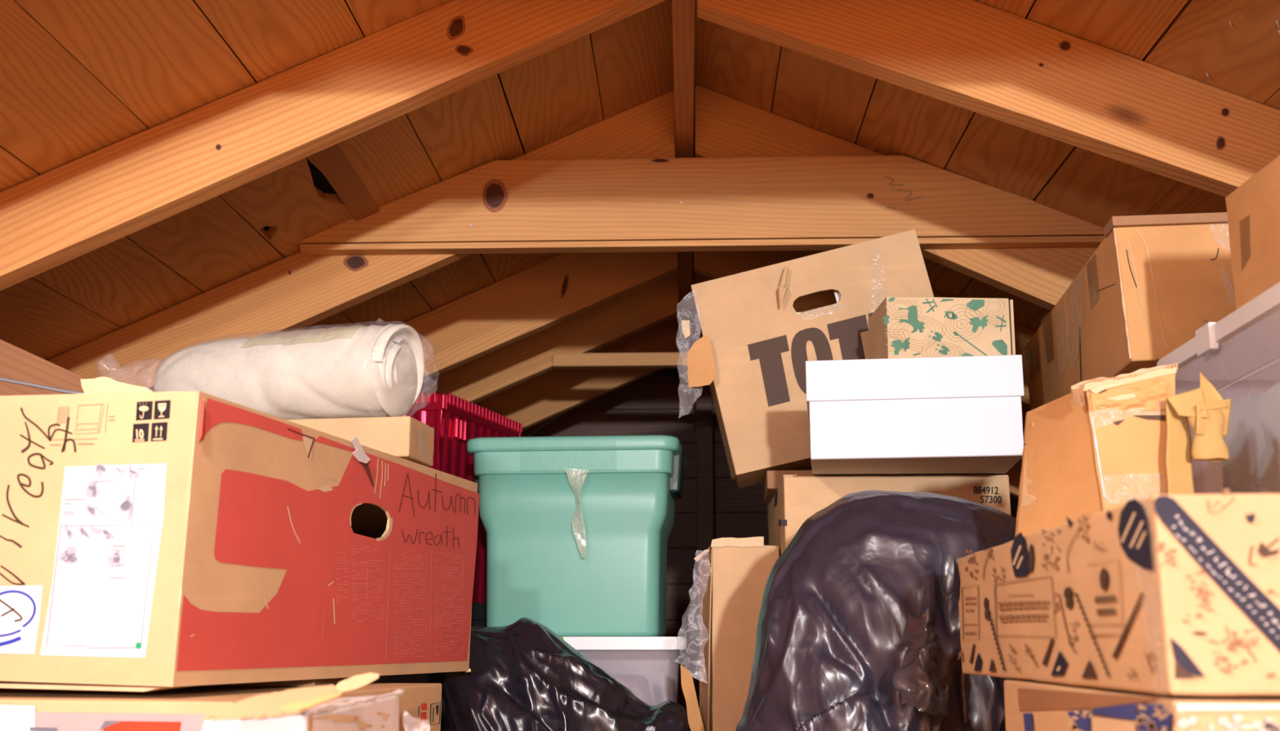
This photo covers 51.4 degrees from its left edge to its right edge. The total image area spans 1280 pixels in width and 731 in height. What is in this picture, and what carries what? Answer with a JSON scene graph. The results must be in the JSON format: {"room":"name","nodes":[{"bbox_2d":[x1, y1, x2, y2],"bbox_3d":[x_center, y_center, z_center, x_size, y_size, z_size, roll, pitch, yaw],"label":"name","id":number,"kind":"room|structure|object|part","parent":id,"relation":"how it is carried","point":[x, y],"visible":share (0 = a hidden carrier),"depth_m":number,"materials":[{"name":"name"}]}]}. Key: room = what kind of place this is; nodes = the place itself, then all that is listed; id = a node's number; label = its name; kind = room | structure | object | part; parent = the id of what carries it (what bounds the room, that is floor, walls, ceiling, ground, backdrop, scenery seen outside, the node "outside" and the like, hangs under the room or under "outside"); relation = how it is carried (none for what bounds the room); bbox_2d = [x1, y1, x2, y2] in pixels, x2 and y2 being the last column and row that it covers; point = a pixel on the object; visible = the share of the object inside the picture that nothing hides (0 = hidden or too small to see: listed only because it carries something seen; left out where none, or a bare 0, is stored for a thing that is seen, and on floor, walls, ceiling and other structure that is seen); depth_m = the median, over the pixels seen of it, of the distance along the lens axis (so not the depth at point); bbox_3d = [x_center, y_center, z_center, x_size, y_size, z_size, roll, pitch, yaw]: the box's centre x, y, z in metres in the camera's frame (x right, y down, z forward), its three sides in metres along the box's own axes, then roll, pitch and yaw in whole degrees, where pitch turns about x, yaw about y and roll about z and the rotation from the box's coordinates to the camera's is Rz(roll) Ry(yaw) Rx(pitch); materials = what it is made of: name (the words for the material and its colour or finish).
{"room":"attic","nodes":[
{"label":"attic","id":0,"kind":"room"},
{"bbox_2d":[0,0,1279,360],"bbox_3d":[-0.009,-0.554,0.432,3.400,0.804,8.620,0,-12,2],"label":"ceiling","id":1,"kind":"structure","parent":0,"point":[79,78],"depth_m":2.12,"materials":[{"name":"brown wood"}]},
{"bbox_2d":[0,339,87,395],"bbox_3d":[-0.867,0.018,1.857,0.300,0.218,0.020,0,-12,2],"label":"plank","id":2,"kind":"object","parent":1,"relation":"attached to","point":[16,363],"visible":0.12,"depth_m":1.85,"materials":[{"name":"brown wood"}]},
{"bbox_2d":[0,0,665,291],"bbox_3d":[-0.699,-0.231,1.781,1.482,0.785,0.043,0,-12,2],"label":"rafter","id":3,"kind":"object","parent":1,"relation":"attached to","point":[55,217],"visible":1,"depth_m":1.77,"materials":[{"name":"brown wood"}]},
{"bbox_2d":[48,89,675,391],"bbox_3d":[-0.677,-0.104,2.375,1.482,0.792,0.039,0,-12,2],"label":"rafter","id":4,"kind":"object","parent":1,"relation":"attached to","point":[296,291],"visible":0.6,"depth_m":2.36,"materials":[{"name":"brown wood"}]},
{"bbox_2d":[402,251,678,382],"bbox_3d":[-0.654,0.030,3.001,1.482,0.798,0.039,0,-12,2],"label":"rafter","id":5,"kind":"object","parent":1,"relation":"attached to","point":[560,288],"visible":0.38,"depth_m":3.00,"materials":[{"name":"brown wood"}]},
{"bbox_2d":[521,409,569,436],"bbox_3d":[-0.346,0.204,4.283,0.292,0.224,0.040,0,-12,2],"label":"brace","id":6,"kind":"object","parent":1,"relation":"attached to","point":[528,432],"visible":0.06,"depth_m":4.27,"materials":[{"name":"brown wood"}]},
{"bbox_2d":[419,253,679,403],"bbox_3d":[-0.640,0.108,3.383,1.482,0.797,0.038,0,-12,2],"label":"rafter","id":7,"kind":"object","parent":1,"relation":"attached to","point":[653,304],"visible":0.2,"depth_m":3.38,"materials":[{"name":"brown wood"}]},
{"bbox_2d":[552,352,687,368],"bbox_3d":[0.249,-0.014,3.334,0.935,0.033,0.036,0,-12,2],"label":"tie","id":8,"kind":"object","parent":7,"relation":"attached to","point":[626,360],"visible":0.44,"depth_m":3.33,"materials":[{"name":"brown wood"}]},
{"bbox_2d":[473,310,680,430],"bbox_3d":[-0.618,0.234,3.979,1.482,0.800,0.038,0,-12,2],"label":"rafter","id":9,"kind":"object","parent":1,"relation":"attached to","point":[538,399],"visible":0.13,"depth_m":3.98,"materials":[{"name":"brown wood"}]},
{"bbox_2d":[671,0,694,383],"bbox_3d":[0.010,-0.844,0.492,0.032,0.117,8.620,0,-12,2],"label":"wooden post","id":10,"kind":"object","parent":1,"relation":"attached to","point":[682,11],"visible":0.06,"depth_m":2.19,"materials":[{"name":"brown wood"}]},
{"bbox_2d":[692,306,1022,497],"bbox_3d":[0.899,0.218,3.927,1.482,0.811,0.038,0,-12,2],"label":"rafter","id":11,"kind":"object","parent":1,"relation":"attached to","point":[1014,473],"visible":0.05,"depth_m":3.88,"materials":[{"name":"brown wood"}]},
{"bbox_2d":[693,251,1031,435],"bbox_3d":[0.877,0.092,3.331,1.482,0.808,0.038,0,-12,2],"label":"rafter","id":12,"kind":"object","parent":1,"relation":"attached to","point":[697,277],"visible":0.09,"depth_m":3.40,"materials":[{"name":"brown wood"}]},
{"bbox_2d":[693,250,1035,408],"bbox_3d":[0.863,0.013,2.949,1.482,0.808,0.038,0,-12,2],"label":"rafter","id":13,"kind":"object","parent":1,"relation":"attached to","point":[713,265],"visible":0.11,"depth_m":3.00,"materials":[{"name":"brown wood"}]},
{"bbox_2d":[694,84,1097,311],"bbox_3d":[0.840,-0.111,2.322,1.482,0.820,0.038,0,-12,2],"label":"rafter","id":14,"kind":"object","parent":1,"relation":"attached to","point":[726,126],"visible":0.33,"depth_m":2.38,"materials":[{"name":"brown wood"}]},
{"bbox_2d":[297,155,1104,255],"bbox_3d":[0.113,-0.284,2.343,1.457,0.162,0.038,0,-12,2],"label":"tie","id":15,"kind":"object","parent":14,"relation":"attached to","point":[808,202],"visible":0.91,"depth_m":2.33,"materials":[{"name":"brown wood"}]},
{"bbox_2d":[697,0,1279,197],"bbox_3d":[0.818,-0.280,1.736,1.482,0.728,0.043,0,-12,2],"label":"rafter","id":16,"kind":"object","parent":1,"relation":"attached to","point":[973,55],"visible":0.99,"depth_m":1.75,"materials":[{"name":"brown wood"}]},
{"bbox_2d":[529,368,1023,730],"bbox_3d":[0.161,0.658,4.467,3.360,1.530,0.060,0,-12,2],"label":"wall","id":17,"kind":"structure","parent":0,"point":[658,402],"depth_m":4.48,"materials":[{"name":"brown wood"}]},
{"bbox_3d":[0.011,0.464,0.220,3.158,0.020,8.620,0,-12,2],"label":"floor","id":18,"kind":"structure","parent":0,"visible":0},
{"bbox_2d":[0,683,441,730],"bbox_3d":[-0.625,0.510,1.357,0.700,0.353,0.503,-2,-12,11],"label":"carton","id":19,"kind":"object","parent":18,"relation":"on","point":[420,707],"visible":0.52,"depth_m":1.12,"materials":[{"name":"orange"}]},
{"bbox_3d":[-0.682,0.463,1.119,0.686,0.335,0.002,-2,-12,11],"label":"panel","id":20,"kind":"part","parent":19,"relation":"part of","materials":[{"name":"cardboard"}]},
{"bbox_2d":[102,721,181,730],"bbox_3d":[-0.410,0.299,1.095,0.071,0.013,0.001,-2,-12,11],"label":"print","id":21,"kind":"object","parent":19,"relation":"on","point":[107,726],"depth_m":1.10,"materials":[{"name":"orange"}]},
{"bbox_2d":[0,377,479,692],"bbox_3d":[-0.505,0.209,1.548,0.415,0.304,0.721,-3,-12,13],"label":"carton","id":22,"kind":"object","parent":19,"relation":"on","point":[150,540],"visible":1,"depth_m":1.21,"materials":[{"name":"cardboard"}]},
{"bbox_2d":[0,377,84,394],"bbox_3d":[-0.755,0.029,1.677,0.189,0.047,0.005,0,-12,2],"label":"cable","id":23,"kind":"object","parent":22,"relation":"on","point":[3,380],"visible":0.61,"depth_m":1.68,"materials":[{"name":"grey plastic"}]},
{"bbox_2d":[57,463,139,565],"bbox_3d":[-0.480,0.132,1.181,0.075,0.092,0.001,-3,-12,13],"label":"print","id":24,"kind":"object","parent":22,"relation":"attached to","point":[99,504],"depth_m":1.18,"materials":[{"name":"grey paper"}]},
{"bbox_2d":[46,468,154,648],"bbox_3d":[-0.473,0.169,1.172,0.098,0.158,0.001,-3,-12,13],"label":"label","id":25,"kind":"object","parent":22,"relation":"on","point":[100,522],"depth_m":1.17,"materials":[{"name":"grey paper"}]},
{"bbox_2d":[197,399,204,442],"bbox_3d":[-0.388,0.049,1.177,0.004,0.039,0.001,0,-12,2],"label":"print","id":26,"kind":"object","parent":22,"relation":"attached to","point":[200,402],"depth_m":1.18},
{"bbox_2d":[200,398,302,443],"bbox_3d":[-0.368,0.067,1.275,0.001,0.042,0.188,-3,-12,13],"label":"print","id":27,"kind":"object","parent":22,"relation":"attached to","point":[221,420],"depth_m":1.25},
{"bbox_3d":[-0.314,0.219,1.497,0.010,0.257,0.712,-3,-12,13],"label":"panel","id":28,"kind":"part","parent":22,"relation":"part of","materials":[{"name":"red cardboard"}]},
{"bbox_2d":[176,435,479,671],"bbox_3d":[-0.310,0.216,1.502,0.146,0.238,0.702,0,-12,2],"label":"print","id":29,"kind":"object","parent":22,"relation":"attached to","point":[273,574],"depth_m":1.39},
{"bbox_2d":[285,416,434,466],"bbox_3d":[-0.446,0.104,1.750,0.334,0.053,0.100,-2,-12,9],"label":"carton","id":30,"kind":"object","parent":22,"relation":"on","point":[406,437],"visible":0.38,"depth_m":1.69,"materials":[{"name":"beige cardboard"}]},
{"bbox_2d":[153,324,423,419],"bbox_3d":[-0.517,0.021,1.810,0.527,0.139,0.138,-4,-12,18],"label":"roll","id":31,"kind":"object","parent":30,"relation":"on","point":[356,371],"visible":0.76,"depth_m":1.74,"materials":[{"name":"white fabric"}]},
{"bbox_2d":[321,546,464,660],"bbox_3d":[-0.284,0.285,1.604,0.003,0.137,0.418,-3,-12,13],"label":"print","id":32,"kind":"object","parent":22,"relation":"attached to","point":[379,602],"depth_m":1.57,"materials":[{"name":"red"}]},
{"bbox_2d":[195,677,351,687],"bbox_3d":[-0.517,0.372,1.577,0.350,0.007,0.300,0,-12,2],"label":"cardboard sheet","id":33,"kind":"object","parent":19,"relation":"on","point":[318,682],"visible":0.27,"depth_m":1.43,"materials":[{"name":"cardboard"}]},
{"bbox_2d":[420,712,426,720],"bbox_3d":[-0.244,0.395,1.500,0.001,0.010,0.019,-2,-12,11],"label":"print","id":34,"kind":"object","parent":19,"relation":"on","point":[423,715],"depth_m":1.50,"materials":[{"name":"red"}]},
{"bbox_2d":[421,703,426,710],"bbox_3d":[-0.244,0.385,1.502,0.001,0.008,0.019,-2,-12,11],"label":"print","id":35,"kind":"object","parent":19,"relation":"on","point":[424,706],"depth_m":1.50,"materials":[{"name":"red"}]},
{"bbox_2d":[202,673,404,730],"bbox_3d":[-0.232,0.411,0.940,0.107,0.377,0.238,-2,-12,8],"label":"carton","id":36,"kind":"object","parent":18,"relation":"on","point":[316,708],"visible":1,"depth_m":0.90,"materials":[{"name":"white cardboard"}]},
{"bbox_2d":[202,715,302,730],"bbox_3d":[-0.260,0.241,0.889,0.076,0.015,0.001,-3,-12,16],"label":"print","id":37,"kind":"object","parent":36,"relation":"on","point":[264,723],"depth_m":0.89},
{"bbox_2d":[371,603,486,730],"bbox_3d":[-0.485,0.720,2.672,0.343,0.477,0.437,-3,-12,16],"label":"storage bin","id":38,"kind":"object","parent":18,"relation":"on","point":[478,618],"visible":0.02,"depth_m":2.48,"materials":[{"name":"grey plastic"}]},
{"bbox_2d":[404,391,522,604],"bbox_3d":[-0.465,0.291,2.744,0.317,0.393,0.417,-3,-12,16],"label":"storage bin","id":39,"kind":"object","parent":38,"relation":"on","point":[455,420],"visible":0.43,"depth_m":2.63,"materials":[{"name":"red plastic"}]},
{"bbox_3d":[-0.485,0.504,2.717,0.343,0.034,0.437,-3,-12,16],"label":"lid","id":40,"kind":"part","parent":38,"relation":"part of","materials":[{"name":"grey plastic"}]},
{"bbox_2d":[443,617,690,730],"bbox_3d":[-0.107,0.588,1.935,0.366,0.435,0.273,-1,-12,4],"label":"bag","id":41,"kind":"object","parent":18,"relation":"on","point":[522,677],"visible":0.89,"depth_m":1.89,"materials":[{"name":"black plastic"}]},
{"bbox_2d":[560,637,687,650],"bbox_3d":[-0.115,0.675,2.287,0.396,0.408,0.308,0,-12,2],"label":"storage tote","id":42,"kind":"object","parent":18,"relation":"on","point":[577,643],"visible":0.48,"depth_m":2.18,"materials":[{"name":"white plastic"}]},
{"bbox_2d":[466,435,685,637],"bbox_3d":[-0.110,0.318,2.422,0.389,0.344,0.310,0,-12,2],"label":"storage bin","id":43,"kind":"object","parent":42,"relation":"on","point":[537,571],"depth_m":2.31,"materials":[{"name":"teal plastic"}]},
{"bbox_3d":[-0.287,0.201,2.469,0.028,0.088,0.110,-1,-12,5],"label":"handle","id":44,"kind":"part","parent":43,"relation":"part of","materials":[{"name":"teal plastic"}]},
{"bbox_3d":[-0.110,0.164,2.461,0.378,0.025,0.280,-1,-12,5],"label":"lid","id":45,"kind":"part","parent":43,"relation":"part of","materials":[{"name":"teal plastic"}]},
{"bbox_3d":[-0.109,0.254,2.286,0.042,0.153,0.012,-3,-12,13],"label":"plastic strip","id":46,"kind":"part","parent":43,"relation":"part of","materials":[{"name":"clear plastic"}]},
{"bbox_3d":[0.067,0.194,2.438,0.028,0.088,0.110,-1,-12,5],"label":"handle","id":47,"kind":"part","parent":43,"relation":"part of","materials":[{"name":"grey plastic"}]},
{"bbox_2d":[608,673,652,705],"bbox_3d":[-0.036,0.646,2.281,0.115,0.234,0.174,0,-12,2],"label":"wrapped bundle","id":48,"kind":"object","parent":42,"relation":"in","point":[638,685],"visible":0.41,"depth_m":2.25,"materials":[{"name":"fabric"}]},
{"bbox_2d":[695,385,713,730],"bbox_3d":[0.216,0.631,4.386,0.055,1.350,0.055,0,-12,2],"label":"post","id":49,"kind":"object","parent":18,"relation":"on","point":[704,404],"visible":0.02,"depth_m":4.41,"materials":[{"name":"brown wood"}]},
{"bbox_2d":[680,537,779,730],"bbox_3d":[0.134,0.553,2.051,0.158,0.556,0.315,0,-12,2],"label":"carton","id":50,"kind":"object","parent":18,"relation":"on","point":[734,575],"visible":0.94,"depth_m":1.97,"materials":[{"name":"brown cardboard"}]},
{"bbox_2d":[735,490,1017,730],"bbox_3d":[0.270,0.426,1.492,0.362,0.572,0.360,-8,-14,33],"label":"bag","id":51,"kind":"object","parent":18,"relation":"on","point":[858,628],"visible":0.78,"depth_m":1.42,"materials":[{"name":"grey plastic"}]},
{"bbox_2d":[768,474,1020,679],"bbox_3d":[0.373,0.508,2.059,0.328,0.642,0.447,0,-12,2],"label":"carton","id":52,"kind":"object","parent":18,"relation":"on","point":[797,499],"visible":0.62,"depth_m":1.90,"materials":[{"name":"brown cardboard"}]},
{"bbox_2d":[764,470,813,502],"bbox_3d":[0.357,0.198,2.189,0.306,0.030,0.210,0,-12,2],"label":"carton","id":53,"kind":"object","parent":52,"relation":"on","point":[773,480],"visible":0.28,"depth_m":2.10,"materials":[{"name":"brown cardboard"}]},
{"bbox_2d":[681,229,933,488],"bbox_3d":[0.303,-0.007,2.269,0.480,0.407,0.249,0,-12,2],"label":"carton","id":54,"kind":"object","parent":53,"relation":"on","point":[760,327],"visible":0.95,"depth_m":2.19,"materials":[{"name":"brown cardboard"}]},
{"bbox_2d":[805,355,1024,476],"bbox_3d":[0.382,0.086,1.897,0.281,0.133,0.307,-2,-12,8],"label":"shoebox","id":55,"kind":"object","parent":52,"relation":"on","point":[944,415],"visible":0.91,"depth_m":1.75,"materials":[{"name":"white cardboard"}]},
{"bbox_3d":[0.382,0.047,1.905,0.281,0.055,0.307,-2,-12,8],"label":"lid","id":56,"kind":"part","parent":55,"relation":"part of","materials":[{"name":"white cardboard"}]},
{"bbox_2d":[867,296,1015,359],"bbox_3d":[0.450,-0.024,2.012,0.194,0.129,0.141,0,-12,-1],"label":"gift box","id":57,"kind":"object","parent":55,"relation":"on","point":[900,327],"visible":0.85,"depth_m":1.95,"materials":[{"name":"brown cardboard"}]},
{"bbox_2d":[1004,680,1279,730],"bbox_3d":[0.544,0.400,0.867,0.501,0.370,0.406,0,-12,2],"label":"carton","id":58,"kind":"object","parent":18,"relation":"on","point":[1030,705],"visible":0.92,"depth_m":0.80,"materials":[{"name":"brown cardboard"}]},
{"bbox_2d":[1022,713,1033,730],"bbox_3d":[0.298,0.274,1.023,0.001,0.015,0.029,0,-12,2],"label":"print","id":59,"kind":"object","parent":58,"relation":"attached to","point":[1028,720],"depth_m":1.02},
{"bbox_2d":[1066,711,1091,730],"bbox_3d":[0.293,0.237,0.891,0.001,0.015,0.055,0,-12,2],"label":"print","id":60,"kind":"object","parent":58,"relation":"attached to","point":[1083,724],"depth_m":0.88},
{"bbox_2d":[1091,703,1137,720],"bbox_3d":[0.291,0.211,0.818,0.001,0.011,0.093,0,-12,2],"label":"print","id":61,"kind":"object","parent":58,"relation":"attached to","point":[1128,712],"depth_m":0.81},
{"bbox_2d":[953,489,1279,695],"bbox_3d":[0.519,0.180,1.004,0.456,0.116,0.577,0,-12,2],"label":"carton","id":62,"kind":"object","parent":58,"relation":"on","point":[1158,594],"visible":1,"depth_m":0.76,"materials":[{"name":"beige cardboard"}]},
{"bbox_2d":[973,653,982,671],"bbox_3d":[0.303,0.266,1.196,0.001,0.017,0.036,0,-12,2],"label":"print","id":63,"kind":"object","parent":62,"relation":"attached to","point":[977,656],"depth_m":1.20,"materials":[{"name":"grey"}]},
{"bbox_2d":[1010,532,1029,577],"bbox_3d":[0.296,0.148,1.038,0.001,0.034,0.056,0,-12,2],"label":"print","id":64,"kind":"object","parent":62,"relation":"on","point":[1020,547],"depth_m":1.03,"materials":[{"name":"grey"}]},
{"bbox_2d":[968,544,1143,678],"bbox_3d":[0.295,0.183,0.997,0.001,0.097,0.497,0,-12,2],"label":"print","id":65,"kind":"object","parent":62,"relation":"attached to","point":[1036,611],"depth_m":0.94,"materials":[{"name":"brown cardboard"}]},
{"bbox_2d":[958,512,1156,679],"bbox_3d":[0.296,0.180,1.019,0.002,0.108,0.563,0,-12,2],"label":"print","id":66,"kind":"object","parent":62,"relation":"attached to","point":[1077,599],"depth_m":0.91,"materials":[{"name":"brown"}]},
{"bbox_2d":[1050,651,1066,675],"bbox_3d":[0.293,0.209,0.932,0.001,0.018,0.046,0,-12,2],"label":"print","id":67,"kind":"object","parent":62,"relation":"attached to","point":[1058,659],"depth_m":0.93,"materials":[{"name":"grey"}]},
{"bbox_2d":[1066,517,1071,528],"bbox_3d":[0.290,0.106,0.900,0.001,0.009,0.012,0,-12,2],"label":"print","id":68,"kind":"object","parent":62,"relation":"attached to","point":[1068,525],"depth_m":0.90,"materials":[{"name":"grey"}]},
{"bbox_2d":[1014,363,1177,537],"bbox_3d":[0.429,0.089,1.254,0.105,0.166,0.148,2,-12,-10],"label":"carton","id":69,"kind":"object","parent":62,"relation":"on","point":[1099,446],"visible":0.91,"depth_m":1.21,"materials":[{"name":"cardboard"}]},
{"bbox_2d":[1106,511,1110,519],"bbox_3d":[0.287,0.092,0.815,0.001,0.005,0.008,0,-12,2],"label":"print","id":70,"kind":"object","parent":62,"relation":"attached to","point":[1108,513],"depth_m":0.82,"materials":[{"name":"grey"}]},
{"bbox_2d":[1117,498,1152,570],"bbox_3d":[0.285,0.099,0.770,0.001,0.042,0.055,0,-12,2],"label":"print","id":71,"kind":"object","parent":62,"relation":"attached to","point":[1135,517],"depth_m":0.77,"materials":[{"name":"grey"}]},
{"bbox_2d":[1170,638,1205,677],"bbox_3d":[0.297,0.158,0.722,0.017,0.021,0.001,0,-12,2],"label":"print","id":72,"kind":"object","parent":62,"relation":"on","point":[1188,655],"depth_m":0.72,"materials":[{"name":"grey"}]},
{"bbox_2d":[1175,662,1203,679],"bbox_3d":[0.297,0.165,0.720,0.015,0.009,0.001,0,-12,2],"label":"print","id":73,"kind":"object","parent":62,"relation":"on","point":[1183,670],"depth_m":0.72,"materials":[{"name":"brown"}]},
{"bbox_2d":[1165,371,1231,494],"bbox_3d":[0.491,0.062,1.171,0.056,0.119,0.028,-7,-14,31],"label":"flap","id":74,"kind":"object","parent":62,"relation":"on","point":[1208,415],"visible":0.99,"depth_m":1.17,"materials":[{"name":"brown cardboard"}]},
{"bbox_2d":[1193,631,1207,635],"bbox_3d":[0.305,0.146,0.724,0.008,0.002,0.001,0,-12,2],"label":"print","id":75,"kind":"object","parent":62,"relation":"on","point":[1195,633],"depth_m":0.72,"materials":[{"name":"brown"}]},
{"bbox_2d":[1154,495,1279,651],"bbox_3d":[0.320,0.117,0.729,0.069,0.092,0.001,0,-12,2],"label":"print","id":76,"kind":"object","parent":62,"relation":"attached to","point":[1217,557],"depth_m":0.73,"materials":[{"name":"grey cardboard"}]},
{"bbox_2d":[1156,489,1278,679],"bbox_3d":[0.315,0.119,0.729,0.068,0.103,0.001,0,-12,2],"label":"print","id":77,"kind":"object","parent":62,"relation":"attached to","point":[1217,554],"depth_m":0.73,"materials":[{"name":"brown cardboard"}]},
{"bbox_2d":[1156,281,1279,382],"bbox_3d":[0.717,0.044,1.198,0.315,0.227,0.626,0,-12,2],"label":"lid","id":78,"kind":"object","parent":62,"relation":"on","point":[1244,345],"visible":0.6,"depth_m":1.36,"materials":[{"name":"white plastic"}]},
{"bbox_2d":[1221,382,1279,493],"bbox_3d":[0.625,0.085,1.256,0.060,0.153,0.328,0,-12,2],"label":"plastic storage bin","id":79,"kind":"object","parent":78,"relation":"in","point":[1252,441],"visible":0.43,"depth_m":1.30,"materials":[{"name":"plastic"}]},
{"bbox_2d":[1225,155,1279,309],"bbox_3d":[0.688,-0.146,1.133,0.227,0.119,0.366,0,-12,2],"label":"carton","id":80,"kind":"object","parent":78,"relation":"on","point":[1253,208],"visible":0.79,"depth_m":1.25,"materials":[{"name":"brown cardboard"}]},
{"bbox_2d":[1246,513,1255,524],"bbox_3d":[0.338,0.084,0.736,0.005,0.006,0.001,0,-12,2],"label":"print","id":81,"kind":"object","parent":62,"relation":"on","point":[1251,517],"depth_m":0.74,"materials":[{"name":"grey"}]},
{"bbox_2d":[1249,546,1256,566],"bbox_3d":[0.336,0.104,0.731,0.004,0.011,0.001,0,-12,2],"label":"print","id":82,"kind":"object","parent":62,"relation":"attached to","point":[1252,548],"depth_m":0.73,"materials":[{"name":"brown"}]},
{"bbox_2d":[1258,542,1279,558],"bbox_3d":[0.346,0.101,0.732,0.012,0.009,0.001,0,-12,2],"label":"print","id":83,"kind":"object","parent":62,"relation":"attached to","point":[1266,550],"depth_m":0.73,"materials":[{"name":"brown"}]},
{"bbox_2d":[1268,537,1279,547],"bbox_3d":[0.349,0.098,0.732,0.007,0.006,0.001,0,-12,2],"label":"print","id":84,"kind":"object","parent":62,"relation":"on","point":[1273,542],"depth_m":0.73,"materials":[{"name":"brown cardboard"}]},
{"bbox_2d":[1066,704,1173,730],"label":"print","id":85,"kind":"object","parent":58,"relation":"attached to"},
{"bbox_2d":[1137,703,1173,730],"bbox_3d":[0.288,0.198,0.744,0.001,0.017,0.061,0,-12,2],"label":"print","id":86,"kind":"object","parent":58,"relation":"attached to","point":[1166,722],"depth_m":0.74},
{"bbox_2d":[1177,715,1279,730],"bbox_3d":[0.316,0.194,0.716,0.055,0.012,0.001,0,-12,2],"label":"print","id":87,"kind":"object","parent":58,"relation":"attached to","point":[1192,721],"depth_m":0.72},
{"bbox_2d":[1174,380,1279,494],"bbox_3d":[0.804,0.413,1.770,0.336,0.712,0.510,0,-12,2],"label":"storage tote","id":88,"kind":"object","parent":18,"relation":"on","point":[1207,476],"visible":0.02,"depth_m":1.60,"materials":[{"name":"clear plastic"}]},
{"bbox_2d":[1024,212,1236,410],"bbox_3d":[0.718,-0.023,1.864,0.250,0.180,0.683,-1,-12,7],"label":"carton","id":89,"kind":"object","parent":88,"relation":"on","point":[1152,282],"visible":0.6,"depth_m":1.56,"materials":[{"name":"cardboard"}]}
]}

